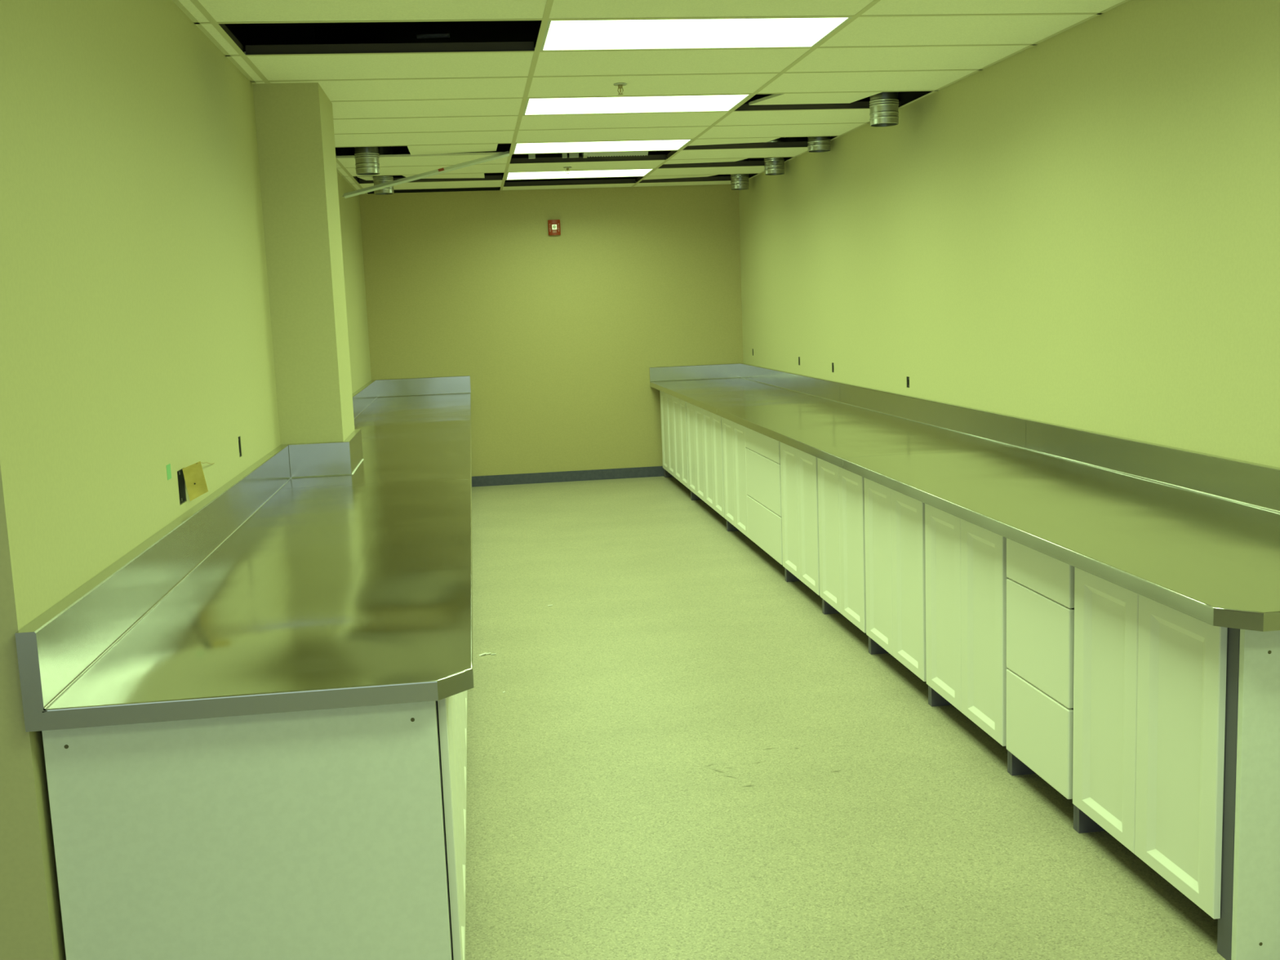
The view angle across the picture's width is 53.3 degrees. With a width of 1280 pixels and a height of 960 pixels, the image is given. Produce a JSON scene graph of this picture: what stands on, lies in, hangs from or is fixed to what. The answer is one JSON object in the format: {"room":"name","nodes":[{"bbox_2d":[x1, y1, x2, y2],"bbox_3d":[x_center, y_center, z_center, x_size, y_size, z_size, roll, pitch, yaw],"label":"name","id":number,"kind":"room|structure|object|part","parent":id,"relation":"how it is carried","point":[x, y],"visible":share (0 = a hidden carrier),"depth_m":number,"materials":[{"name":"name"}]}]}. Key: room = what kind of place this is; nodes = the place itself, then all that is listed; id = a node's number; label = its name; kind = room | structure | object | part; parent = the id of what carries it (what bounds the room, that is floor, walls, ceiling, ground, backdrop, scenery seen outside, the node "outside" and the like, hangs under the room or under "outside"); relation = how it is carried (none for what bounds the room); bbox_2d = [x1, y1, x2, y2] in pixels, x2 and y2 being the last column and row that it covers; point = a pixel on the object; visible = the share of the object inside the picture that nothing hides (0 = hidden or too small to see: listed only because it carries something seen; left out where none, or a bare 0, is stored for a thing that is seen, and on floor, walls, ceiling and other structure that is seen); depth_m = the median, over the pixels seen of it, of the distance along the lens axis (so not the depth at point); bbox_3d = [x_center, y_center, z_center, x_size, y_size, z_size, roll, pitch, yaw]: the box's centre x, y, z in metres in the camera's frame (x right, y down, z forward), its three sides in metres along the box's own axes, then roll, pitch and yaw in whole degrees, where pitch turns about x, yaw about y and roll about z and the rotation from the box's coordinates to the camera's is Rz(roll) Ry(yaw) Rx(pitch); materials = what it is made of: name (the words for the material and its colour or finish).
{"room":"laboratory","nodes":[
{"label":"laboratory","id":0,"kind":"room"},
{"bbox_2d":[0,0,371,959],"bbox_3d":[-1.959,-0.632,7.233,0.120,2.750,9.544,-3,8,-7],"label":"wall","id":1,"kind":"structure","parent":0,"point":[136,339],"depth_m":3.36,"materials":[{"name":"paint"}]},
{"bbox_2d":[14,454,279,732],"bbox_3d":[-1.444,0.199,4.175,0.046,0.207,3.226,-3,8,-7],"label":"backsplash","id":2,"kind":"structure","parent":1,"relation":"attached to","point":[56,647],"depth_m":3.21,"materials":[{"name":"silver metal"}]},
{"bbox_2d":[166,463,171,479],"bbox_3d":[-1.449,-0.025,3.927,0.001,0.046,0.052,-3,8,-7],"label":"tape","id":3,"kind":"object","parent":1,"relation":"attached to","point":[168,466],"visible":1,"depth_m":3.93,"materials":[{"name":"green plastic"}]},
{"bbox_2d":[177,467,186,504],"bbox_3d":[-1.494,0.022,4.088,0.048,0.107,0.097,-3,8,-7],"label":"outlet box","id":4,"kind":"object","parent":1,"relation":"attached to","point":[182,495],"visible":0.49,"depth_m":4.13,"materials":[{"name":"grey metal"}]},
{"bbox_2d":[182,461,214,501],"bbox_3d":[-1.472,-0.023,4.347,0.057,0.136,0.505,-3,8,-7],"label":"outlet cover","id":5,"kind":"object","parent":1,"relation":"hanging from","point":[196,484],"visible":1,"depth_m":4.15,"materials":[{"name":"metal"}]},
{"bbox_2d":[238,435,241,456],"bbox_3d":[-1.632,-0.133,5.124,0.048,0.080,0.049,-3,8,-7],"label":"outlet box","id":6,"kind":"object","parent":1,"relation":"attached to","point":[239,443],"visible":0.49,"depth_m":5.15,"materials":[{"name":"grey metal"}]},
{"bbox_2d":[266,444,291,489],"bbox_3d":[-1.684,-0.042,5.981,0.046,0.207,0.443,-3,8,-7],"label":"backsplash","id":7,"kind":"structure","parent":1,"relation":"attached to","point":[282,452],"depth_m":5.95,"materials":[{"name":"silver metal"}]},
{"bbox_2d":[351,379,377,418],"bbox_3d":[-2.268,-0.626,10.370,0.046,0.207,3.097,-3,8,-7],"label":"backsplash","id":8,"kind":"structure","parent":1,"relation":"attached to","point":[366,395],"depth_m":10.51,"materials":[{"name":"silver metal"}]},
{"bbox_2d":[253,82,355,488],"bbox_3d":[-1.651,-0.537,6.460,0.308,2.750,0.620,-3,8,-7],"label":"wall pillar","id":9,"kind":"structure","parent":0,"point":[295,124],"depth_m":6.10,"materials":[{"name":"paint"}]},
{"bbox_2d":[326,20,541,47],"bbox_3d":[-1.756,-2.143,3.307,7.580,0.100,16.719,-3,8,-7],"label":"ceiling","id":10,"kind":"structure","parent":0,"point":[353,33],"depth_m":7.78,"materials":[{"name":"black"}]},
{"bbox_2d":[391,146,408,151],"bbox_3d":[-2.015,-2.772,9.589,0.424,0.240,3.300,-3,8,-7],"label":"duct","id":11,"kind":"object","parent":10,"relation":"hanging from","point":[395,148],"visible":0.02,"depth_m":11.03,"materials":[{"name":"metal"}]},
{"bbox_2d":[354,146,380,175],"bbox_3d":[-1.849,-2.292,8.607,0.190,0.449,0.190,-3,8,-7],"label":"vent duct","id":12,"kind":"object","parent":11,"relation":"attached to","point":[366,158],"visible":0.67,"depth_m":8.56,"materials":[{"name":"metal"}]},
{"bbox_2d":[373,146,394,194],"bbox_3d":[-2.100,-2.548,10.412,0.190,0.418,0.190,-3,8,-7],"label":"vent duct","id":13,"kind":"object","parent":11,"relation":"attached to","point":[383,150],"visible":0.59,"depth_m":10.36,"materials":[{"name":"metal"}]},
{"bbox_2d":[528,154,535,159],"bbox_3d":[-0.819,-2.692,9.505,0.050,0.581,0.040,-3,8,-7],"label":"post","id":14,"kind":"object","parent":10,"relation":"hanging from","point":[530,156],"visible":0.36,"depth_m":9.52,"materials":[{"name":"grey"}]},
{"bbox_2d":[561,153,567,158],"bbox_3d":[-0.576,-2.706,9.535,0.035,0.581,0.040,-3,8,-7],"label":"post","id":15,"kind":"object","parent":10,"relation":"hanging from","point":[564,155],"visible":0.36,"depth_m":9.55,"materials":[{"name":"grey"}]},
{"bbox_2d":[568,152,578,157],"bbox_3d":[-0.507,-2.710,9.544,0.070,0.581,0.040,-3,8,-7],"label":"post","id":16,"kind":"object","parent":10,"relation":"hanging from","point":[571,154],"visible":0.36,"depth_m":9.56,"materials":[{"name":"grey metal"}]},
{"bbox_3d":[-1.021,-2.354,6.236,0.006,0.340,0.006,-3,8,-7],"label":"hanger","id":17,"kind":"object","parent":10,"relation":"hanging from","visible":0},
{"bbox_2d":[416,33,449,38],"bbox_3d":[-1.014,-2.178,6.260,0.160,0.023,0.020,-3,8,-7],"label":"conduit","id":18,"kind":"object","parent":17,"relation":"hanging from","point":[431,35],"visible":1,"depth_m":6.25,"materials":[{"name":"white"}]},
{"bbox_2d":[359,184,742,476],"bbox_3d":[-0.771,-1.353,12.110,3.527,2.750,0.120,-3,8,-7],"label":"wall","id":19,"kind":"structure","parent":0,"point":[557,339],"depth_m":12.03,"materials":[{"name":"paint"}]},
{"bbox_2d":[547,219,560,235],"bbox_3d":[-0.797,-2.351,11.879,0.112,0.140,0.066,-3,8,-7],"label":"fire alarm","id":20,"kind":"object","parent":19,"relation":"attached to","point":[553,225],"visible":1,"depth_m":11.87,"materials":[{"name":"brown plastic"}]},
{"bbox_2d":[471,466,663,487],"bbox_3d":[-0.828,-0.027,12.215,2.600,0.100,0.006,-3,8,-7],"label":"baseboard","id":21,"kind":"structure","parent":19,"relation":"attached to","point":[655,471],"depth_m":12.23,"materials":[{"name":"plastic"}]},
{"bbox_2d":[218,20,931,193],"bbox_3d":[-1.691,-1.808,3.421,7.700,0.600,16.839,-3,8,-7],"label":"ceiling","id":22,"kind":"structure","parent":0,"point":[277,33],"depth_m":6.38,"materials":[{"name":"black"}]},
{"bbox_2d":[342,151,509,198],"bbox_3d":[-1.482,-2.123,8.867,1.165,0.298,0.038,-4,8,-10],"label":"ceiling bar","id":23,"kind":"object","parent":22,"relation":"hanging from","point":[506,153],"visible":1,"depth_m":8.87,"materials":[{"name":"grey metal"}]},
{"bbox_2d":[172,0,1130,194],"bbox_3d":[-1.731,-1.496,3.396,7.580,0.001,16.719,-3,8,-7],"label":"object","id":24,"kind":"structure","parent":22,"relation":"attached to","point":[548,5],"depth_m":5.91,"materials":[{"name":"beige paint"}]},
{"bbox_2d":[356,176,373,180],"bbox_3d":[-2.240,-2.474,10.448,0.115,0.032,0.430,-3,8,-7],"label":"tile","id":25,"kind":"structure","parent":24,"relation":"on","point":[366,178],"depth_m":10.37,"materials":[{"name":"beige tile"}]},
{"bbox_2d":[403,173,484,178],"bbox_3d":[-1.610,-2.503,10.469,0.672,0.042,0.586,-3,8,-7],"label":"tile","id":26,"kind":"structure","parent":24,"relation":"on","point":[474,175],"depth_m":10.53,"materials":[{"name":"beige tile"}]},
{"bbox_2d":[407,143,497,155],"bbox_3d":[-1.272,-2.266,8.688,0.595,0.036,0.594,-3,8,-7],"label":"tile","id":27,"kind":"structure","parent":24,"relation":"on","point":[415,149],"depth_m":8.67,"materials":[{"name":"beige tile"}]},
{"bbox_2d":[643,174,715,179],"bbox_3d":[0.349,-2.701,11.318,0.645,0.052,0.576,-3,8,-7],"label":"tile","id":28,"kind":"structure","parent":24,"relation":"on","point":[700,175],"depth_m":11.29,"materials":[{"name":"beige tile"}]},
{"bbox_2d":[664,158,746,164],"bbox_3d":[0.508,-2.540,10.120,0.625,0.050,0.576,-3,8,-7],"label":"tile","id":29,"kind":"structure","parent":24,"relation":"on","point":[693,161],"depth_m":10.12,"materials":[{"name":"beige tile"}]},
{"bbox_2d":[688,137,780,146],"bbox_3d":[0.652,-2.381,8.920,0.605,0.052,0.576,-3,8,-7],"label":"tile","id":30,"kind":"structure","parent":24,"relation":"on","point":[740,140],"depth_m":8.90,"materials":[{"name":"beige tile"}]},
{"bbox_2d":[748,92,880,105],"bbox_3d":[0.976,-2.141,7.134,0.625,0.042,0.576,-3,8,-7],"label":"tile","id":31,"kind":"structure","parent":24,"relation":"on","point":[848,97],"depth_m":7.15,"materials":[{"name":"beige tile"}]},
{"bbox_2d":[744,93,773,103],"bbox_3d":[1.082,-2.842,9.235,0.379,0.240,5.212,-3,8,-7],"label":"duct","id":32,"kind":"object","parent":22,"relation":"attached to","point":[757,96],"visible":0.02,"depth_m":9.41,"materials":[{"name":"metal"}]},
{"bbox_2d":[730,158,749,190],"bbox_3d":[0.887,-2.803,11.386,0.190,0.409,0.190,-3,8,-7],"label":"vent duct","id":33,"kind":"object","parent":32,"relation":"attached to","point":[739,181],"visible":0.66,"depth_m":11.34,"materials":[{"name":"metal"}]},
{"bbox_2d":[763,137,785,175],"bbox_3d":[1.070,-2.647,10.189,0.190,0.403,0.190,-3,8,-7],"label":"vent duct","id":34,"kind":"object","parent":32,"relation":"attached to","point":[773,166],"visible":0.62,"depth_m":10.14,"materials":[{"name":"metal"}]},
{"bbox_2d":[807,136,831,152],"bbox_3d":[1.248,-2.490,8.911,0.190,0.378,0.190,-3,8,-7],"label":"vent duct","id":35,"kind":"object","parent":32,"relation":"attached to","point":[815,144],"visible":0.38,"depth_m":8.87,"materials":[{"name":"metal"}]},
{"bbox_2d":[869,91,898,126],"bbox_3d":[1.374,-2.226,7.192,0.190,0.439,0.190,-3,8,-7],"label":"vent duct","id":36,"kind":"object","parent":22,"relation":"attached to","point":[884,106],"visible":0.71,"depth_m":7.15,"materials":[{"name":"metal"}]},
{"bbox_2d":[178,0,1124,194],"bbox_3d":[-1.731,-1.504,3.393,7.580,0.015,16.715,-3,8,-7],"label":"ceiling","id":37,"kind":"structure","parent":0,"point":[964,29],"depth_m":5.98,"materials":[{"name":"tile"}]},
{"bbox_2d":[563,166,571,173],"bbox_3d":[-0.569,-2.434,10.040,0.068,0.048,0.068,-3,8,-7],"label":"sprinkler","id":38,"kind":"object","parent":37,"relation":"attached to","point":[567,167],"visible":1,"depth_m":10.03,"materials":[{"name":"metal"}]},
{"bbox_2d":[505,168,653,179],"bbox_3d":[-0.514,-2.586,10.612,1.195,0.091,0.586,-3,8,-7],"label":"ceiling light","id":39,"kind":"object","parent":37,"relation":"attached to","point":[636,172],"visible":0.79,"depth_m":10.62,"materials":[{"name":"grey plastic"}]},
{"bbox_2d":[512,139,692,154],"bbox_3d":[-0.275,-2.347,8.814,1.195,0.091,0.586,-3,8,-7],"label":"ceiling light","id":40,"kind":"object","parent":37,"relation":"attached to","point":[668,144],"visible":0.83,"depth_m":8.82,"materials":[{"name":"grey plastic"}]},
{"bbox_2d":[582,151,648,158],"bbox_3d":[-0.189,-2.510,9.531,0.485,0.194,0.194,-3,8,-7],"label":"flexible duct","id":41,"kind":"object","parent":37,"relation":"on","point":[584,155],"visible":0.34,"depth_m":9.51,"materials":[{"name":"grey metal"}]},
{"bbox_2d":[613,83,626,94],"bbox_3d":[-0.097,-1.941,6.343,0.068,0.048,0.068,-3,8,-7],"label":"sprinkler","id":42,"kind":"object","parent":37,"relation":"attached to","point":[620,86],"visible":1,"depth_m":6.33,"materials":[{"name":"metal"}]},
{"bbox_2d":[523,94,751,115],"bbox_3d":[-0.036,-2.108,7.017,1.195,0.091,0.586,-3,8,-7],"label":"ceiling light","id":43,"kind":"object","parent":37,"relation":"attached to","point":[714,103],"visible":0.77,"depth_m":7.02,"materials":[{"name":"grey plastic"}]},
{"bbox_2d":[540,17,852,50],"bbox_3d":[0.203,-1.868,5.220,1.195,0.091,0.586,-3,8,-7],"label":"ceiling light","id":44,"kind":"object","parent":37,"relation":"attached to","point":[735,33],"visible":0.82,"depth_m":5.21,"materials":[{"name":"grey plastic"}]},
{"bbox_2d":[465,475,1226,959],"bbox_3d":[-1.581,1.263,3.834,7.680,0.100,16.819,-3,8,-7],"label":"floor","id":45,"kind":"structure","parent":0,"point":[681,756],"depth_m":4.39,"materials":[{"name":"plastic"}]},
{"bbox_2d":[41,680,466,959],"bbox_3d":[-0.868,0.851,3.150,0.830,0.847,0.797,-3,8,-7],"label":"base cabinet","id":46,"kind":"object","parent":45,"relation":"on","point":[331,833],"visible":0.62,"depth_m":2.74,"materials":[{"name":"grey wood"}]},
{"bbox_2d":[14,375,473,732],"bbox_3d":[-1.425,-0.233,7.295,0.908,0.207,9.465,-3,8,-7],"label":"countertop","id":47,"kind":"structure","parent":46,"relation":"on","point":[263,585],"depth_m":3.48,"materials":[{"name":"silver metal"}]},
{"bbox_3d":[-0.447,0.804,3.037,0.019,0.747,0.370,-3,8,-7],"label":"door","id":48,"kind":"part","parent":46,"relation":"part of","materials":[{"name":"white wood"}]},
{"bbox_3d":[-0.494,0.756,3.397,0.019,0.747,0.357,-3,8,-7],"label":"door","id":49,"kind":"part","parent":46,"relation":"part of","materials":[{"name":"white wood"}]},
{"bbox_2d":[455,692,466,862],"bbox_3d":[-0.807,0.739,3.946,0.500,0.847,0.776,-3,8,-7],"label":"base cabinet","id":50,"kind":"object","parent":45,"relation":"on","point":[459,700],"visible":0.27,"depth_m":3.93,"materials":[{"name":"grey wood"}]},
{"bbox_3d":[-0.595,0.656,4.154,0.019,0.747,0.372,-3,8,-7],"label":"door","id":51,"kind":"part","parent":50,"relation":"part of","materials":[{"name":"white wood"}]},
{"bbox_2d":[462,690,466,767],"bbox_3d":[-0.909,0.637,4.710,0.500,0.847,0.776,-3,8,-7],"label":"base cabinet","id":52,"kind":"object","parent":45,"relation":"on","point":[464,693],"visible":0.16,"depth_m":4.70,"materials":[{"name":"grey wood"}]},
{"bbox_3d":[-0.697,0.554,4.918,0.019,0.747,0.372,-3,8,-7],"label":"door","id":53,"kind":"part","parent":52,"relation":"part of","materials":[{"name":"white wood"}]},
{"bbox_2d":[659,391,691,499],"bbox_3d":[0.703,-0.387,11.567,0.825,0.874,1.570,-3,8,-7],"label":"base cabinet","id":54,"kind":"object","parent":45,"relation":"on","point":[673,409],"visible":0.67,"depth_m":11.42,"materials":[{"name":"grey wood"}]},
{"bbox_3d":[0.235,-0.477,12.013,0.019,0.774,0.356,-3,8,-7],"label":"door","id":55,"kind":"part","parent":54,"relation":"part of","materials":[{"name":"white wood"}]},
{"bbox_3d":[0.283,-0.430,11.653,0.019,0.774,0.369,-3,8,-7],"label":"door","id":56,"kind":"part","parent":54,"relation":"part of","materials":[{"name":"white wood"}]},
{"bbox_3d":[0.331,-0.381,11.288,0.019,0.774,0.369,-3,8,-7],"label":"door","id":57,"kind":"part","parent":54,"relation":"part of","materials":[{"name":"white wood"}]},
{"bbox_3d":[0.379,-0.333,10.928,0.019,0.774,0.356,-3,8,-7],"label":"door","id":58,"kind":"part","parent":54,"relation":"part of","materials":[{"name":"white wood"}]},
{"bbox_2d":[685,401,785,530],"bbox_3d":[0.906,-0.184,10.038,0.825,0.874,1.538,-3,8,-7],"label":"base cabinet","id":59,"kind":"object","parent":45,"relation":"on","point":[704,427],"visible":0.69,"depth_m":9.91,"materials":[{"name":"grey wood"}]},
{"bbox_3d":[0.430,-0.282,10.542,0.019,0.774,0.368,-3,8,-7],"label":"door","id":60,"kind":"part","parent":59,"relation":"part of","materials":[{"name":"white wood"}]},
{"bbox_3d":[0.480,-0.232,10.171,0.019,0.774,0.381,-3,8,-7],"label":"door","id":61,"kind":"part","parent":59,"relation":"part of","materials":[{"name":"white wood"}]},
{"bbox_3d":[0.530,-0.182,9.793,0.019,0.774,0.381,-3,8,-7],"label":"door","id":62,"kind":"part","parent":59,"relation":"part of","materials":[{"name":"white wood"}]},
{"bbox_3d":[0.580,-0.132,9.421,0.019,0.774,0.368,-3,8,-7],"label":"door","id":63,"kind":"part","parent":59,"relation":"part of","materials":[{"name":"white wood"}]},
{"bbox_2d":[721,417,786,581],"bbox_3d":[1.121,0.032,8.419,0.825,0.874,1.753,-3,8,-7],"label":"base cabinet","id":64,"kind":"object","parent":45,"relation":"on","point":[751,459],"visible":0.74,"depth_m":8.22,"materials":[{"name":"grey wood"}]},
{"bbox_3d":[0.633,-0.079,9.020,0.019,0.774,0.387,-3,8,-7],"label":"door","id":65,"kind":"part","parent":64,"relation":"part of","materials":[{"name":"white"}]},
{"bbox_3d":[0.685,-0.027,8.629,0.019,0.774,0.400,-3,8,-7],"label":"door","id":66,"kind":"part","parent":64,"relation":"part of","materials":[{"name":"white wood"}]},
{"bbox_3d":[0.761,-0.238,7.929,0.019,0.169,0.927,-3,8,-7],"label":"drawer","id":67,"kind":"part","parent":64,"relation":"part of","materials":[{"name":"white wood"}]},
{"bbox_3d":[0.770,0.003,7.963,0.019,0.310,0.927,-3,8,-7],"label":"drawer","id":68,"kind":"part","parent":64,"relation":"part of","materials":[{"name":"white wood"}]},
{"bbox_3d":[0.782,0.302,8.004,0.019,0.286,0.927,-3,8,-7],"label":"drawer","id":69,"kind":"part","parent":64,"relation":"part of","materials":[{"name":"white wood"}]},
{"bbox_2d":[648,363,1279,631],"bbox_3d":[1.166,-0.390,7.598,0.915,0.181,9.506,-3,8,-7],"label":"countertop","id":70,"kind":"structure","parent":64,"relation":"on","point":[1196,535],"depth_m":4.80,"materials":[{"name":"silver metal"}]},
{"bbox_2d":[779,441,823,613],"bbox_3d":[1.289,0.200,7.155,0.825,0.874,0.815,-3,8,-7],"label":"base cabinet","id":71,"kind":"object","parent":45,"relation":"on","point":[798,468],"visible":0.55,"depth_m":7.06,"materials":[{"name":"grey wood"}]},
{"bbox_3d":[0.863,0.151,7.293,0.019,0.774,0.391,-3,8,-7],"label":"door","id":72,"kind":"part","parent":71,"relation":"part of","materials":[{"name":"white wood"}]},
{"bbox_3d":[0.914,0.203,6.905,0.019,0.774,0.391,-3,8,-7],"label":"door","id":73,"kind":"part","parent":71,"relation":"part of","materials":[{"name":"white wood"}]},
{"bbox_2d":[863,477,929,704],"bbox_3d":[1.499,0.411,5.576,0.825,0.874,0.794,-3,8,-7],"label":"base cabinet","id":74,"kind":"object","parent":45,"relation":"on","point":[895,521],"visible":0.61,"depth_m":5.47,"materials":[{"name":"grey wood"}]},
{"bbox_3d":[1.073,0.362,5.709,0.019,0.774,0.381,-3,8,-7],"label":"door","id":75,"kind":"part","parent":74,"relation":"part of","materials":[{"name":"white wood"}]},
{"bbox_3d":[1.123,0.413,5.331,0.019,0.774,0.381,-3,8,-7],"label":"door","id":76,"kind":"part","parent":74,"relation":"part of","materials":[{"name":"white wood"}]},
{"bbox_2d":[817,449,977,653],"bbox_3d":[1.395,0.306,6.361,0.825,0.874,0.798,-3,8,-7],"label":"base cabinet","id":77,"kind":"object","parent":45,"relation":"on","point":[841,491],"visible":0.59,"depth_m":6.26,"materials":[{"name":"grey wood"}]},
{"bbox_3d":[0.969,0.258,6.494,0.019,0.774,0.383,-3,8,-7],"label":"door","id":78,"kind":"part","parent":77,"relation":"part of","materials":[{"name":"white wood"}]},
{"bbox_3d":[1.019,0.308,6.114,0.019,0.774,0.383,-3,8,-7],"label":"door","id":79,"kind":"part","parent":77,"relation":"part of","materials":[{"name":"white wood"}]},
{"bbox_2d":[924,503,1009,773],"bbox_3d":[1.602,0.514,4.801,0.825,0.874,0.780,-3,8,-7],"label":"base cabinet","id":80,"kind":"object","parent":45,"relation":"on","point":[966,562],"visible":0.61,"depth_m":4.69,"materials":[{"name":"grey wood"}]},
{"bbox_3d":[1.177,0.466,4.930,0.019,0.774,0.374,-3,8,-7],"label":"door","id":81,"kind":"part","parent":80,"relation":"part of","materials":[{"name":"white wood"}]},
{"bbox_3d":[1.226,0.515,4.559,0.019,0.774,0.374,-3,8,-7],"label":"door","id":82,"kind":"part","parent":80,"relation":"part of","materials":[{"name":"white wood"}]},
{"bbox_2d":[1006,537,1076,830],"bbox_3d":[1.686,0.597,4.174,0.825,0.874,0.492,-3,8,-7],"label":"base cabinet","id":83,"kind":"object","parent":45,"relation":"on","point":[1040,587],"visible":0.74,"depth_m":4.08,"materials":[{"name":"grey wood"}]},
{"bbox_3d":[1.294,0.816,4.151,0.019,0.286,0.463,-3,8,-7],"label":"drawer","id":84,"kind":"part","parent":83,"relation":"part of","materials":[{"name":"white wood"}]},
{"bbox_3d":[1.273,0.275,4.076,0.019,0.169,0.463,-3,8,-7],"label":"drawer","id":85,"kind":"part","parent":83,"relation":"part of","materials":[{"name":"white wood"}]},
{"bbox_3d":[1.283,0.516,4.110,0.019,0.310,0.463,-3,8,-7],"label":"drawer","id":86,"kind":"part","parent":83,"relation":"part of","materials":[{"name":"white wood"}]},
{"bbox_2d":[1072,567,1279,959],"bbox_3d":[1.773,0.684,3.521,0.825,0.874,0.834,-3,8,-7],"label":"base cabinet","id":87,"kind":"object","parent":45,"relation":"on","point":[1176,745],"visible":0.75,"depth_m":3.27,"materials":[{"name":"grey wood"}]},
{"bbox_3d":[1.343,0.633,3.679,0.019,0.774,0.369,-3,8,-7],"label":"door","id":88,"kind":"part","parent":87,"relation":"part of","materials":[{"name":"white wood"}]},
{"bbox_3d":[1.393,0.682,3.306,0.019,0.774,0.382,-3,8,-7],"label":"door","id":89,"kind":"part","parent":87,"relation":"part of","materials":[{"name":"white wood"}]},
{"bbox_3d":[1.837,0.737,3.122,0.803,0.874,0.020,-3,8,-7],"label":"panel","id":90,"kind":"part","parent":87,"relation":"part of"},
{"bbox_2d":[738,0,1279,467],"bbox_3d":[2.129,-0.358,4.112,0.120,2.750,16.819,-3,8,-7],"label":"wall","id":91,"kind":"structure","parent":0,"point":[1079,228],"depth_m":5.51,"materials":[{"name":"paint"}]},
{"bbox_2d":[740,363,842,402],"bbox_3d":[1.202,-0.815,10.661,0.036,0.181,3.382,-3,8,-7],"label":"backsplash","id":92,"kind":"structure","parent":91,"relation":"attached to","point":[824,388],"depth_m":10.27,"materials":[{"name":"silver metal"}]},
{"bbox_2d":[906,376,909,387],"bbox_3d":[1.635,-0.589,7.671,0.048,0.064,0.049,-3,8,-7],"label":"outlet box","id":93,"kind":"object","parent":91,"relation":"attached to","point":[908,377],"visible":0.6,"depth_m":7.69,"materials":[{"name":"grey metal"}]},
{"bbox_2d":[840,382,1031,449],"bbox_3d":[1.623,-0.393,7.495,0.036,0.181,3.058,-3,8,-7],"label":"backsplash","id":94,"kind":"structure","parent":91,"relation":"attached to","point":[1009,429],"depth_m":7.04,"materials":[{"name":"silver metal"}]},
{"bbox_2d":[1025,419,1279,512],"bbox_3d":[2.023,0.008,4.486,0.036,0.181,3.062,-3,8,-7],"label":"backsplash","id":95,"kind":"structure","parent":91,"relation":"attached to","point":[1255,484],"depth_m":4.79,"materials":[{"name":"silver metal"}]}
]}

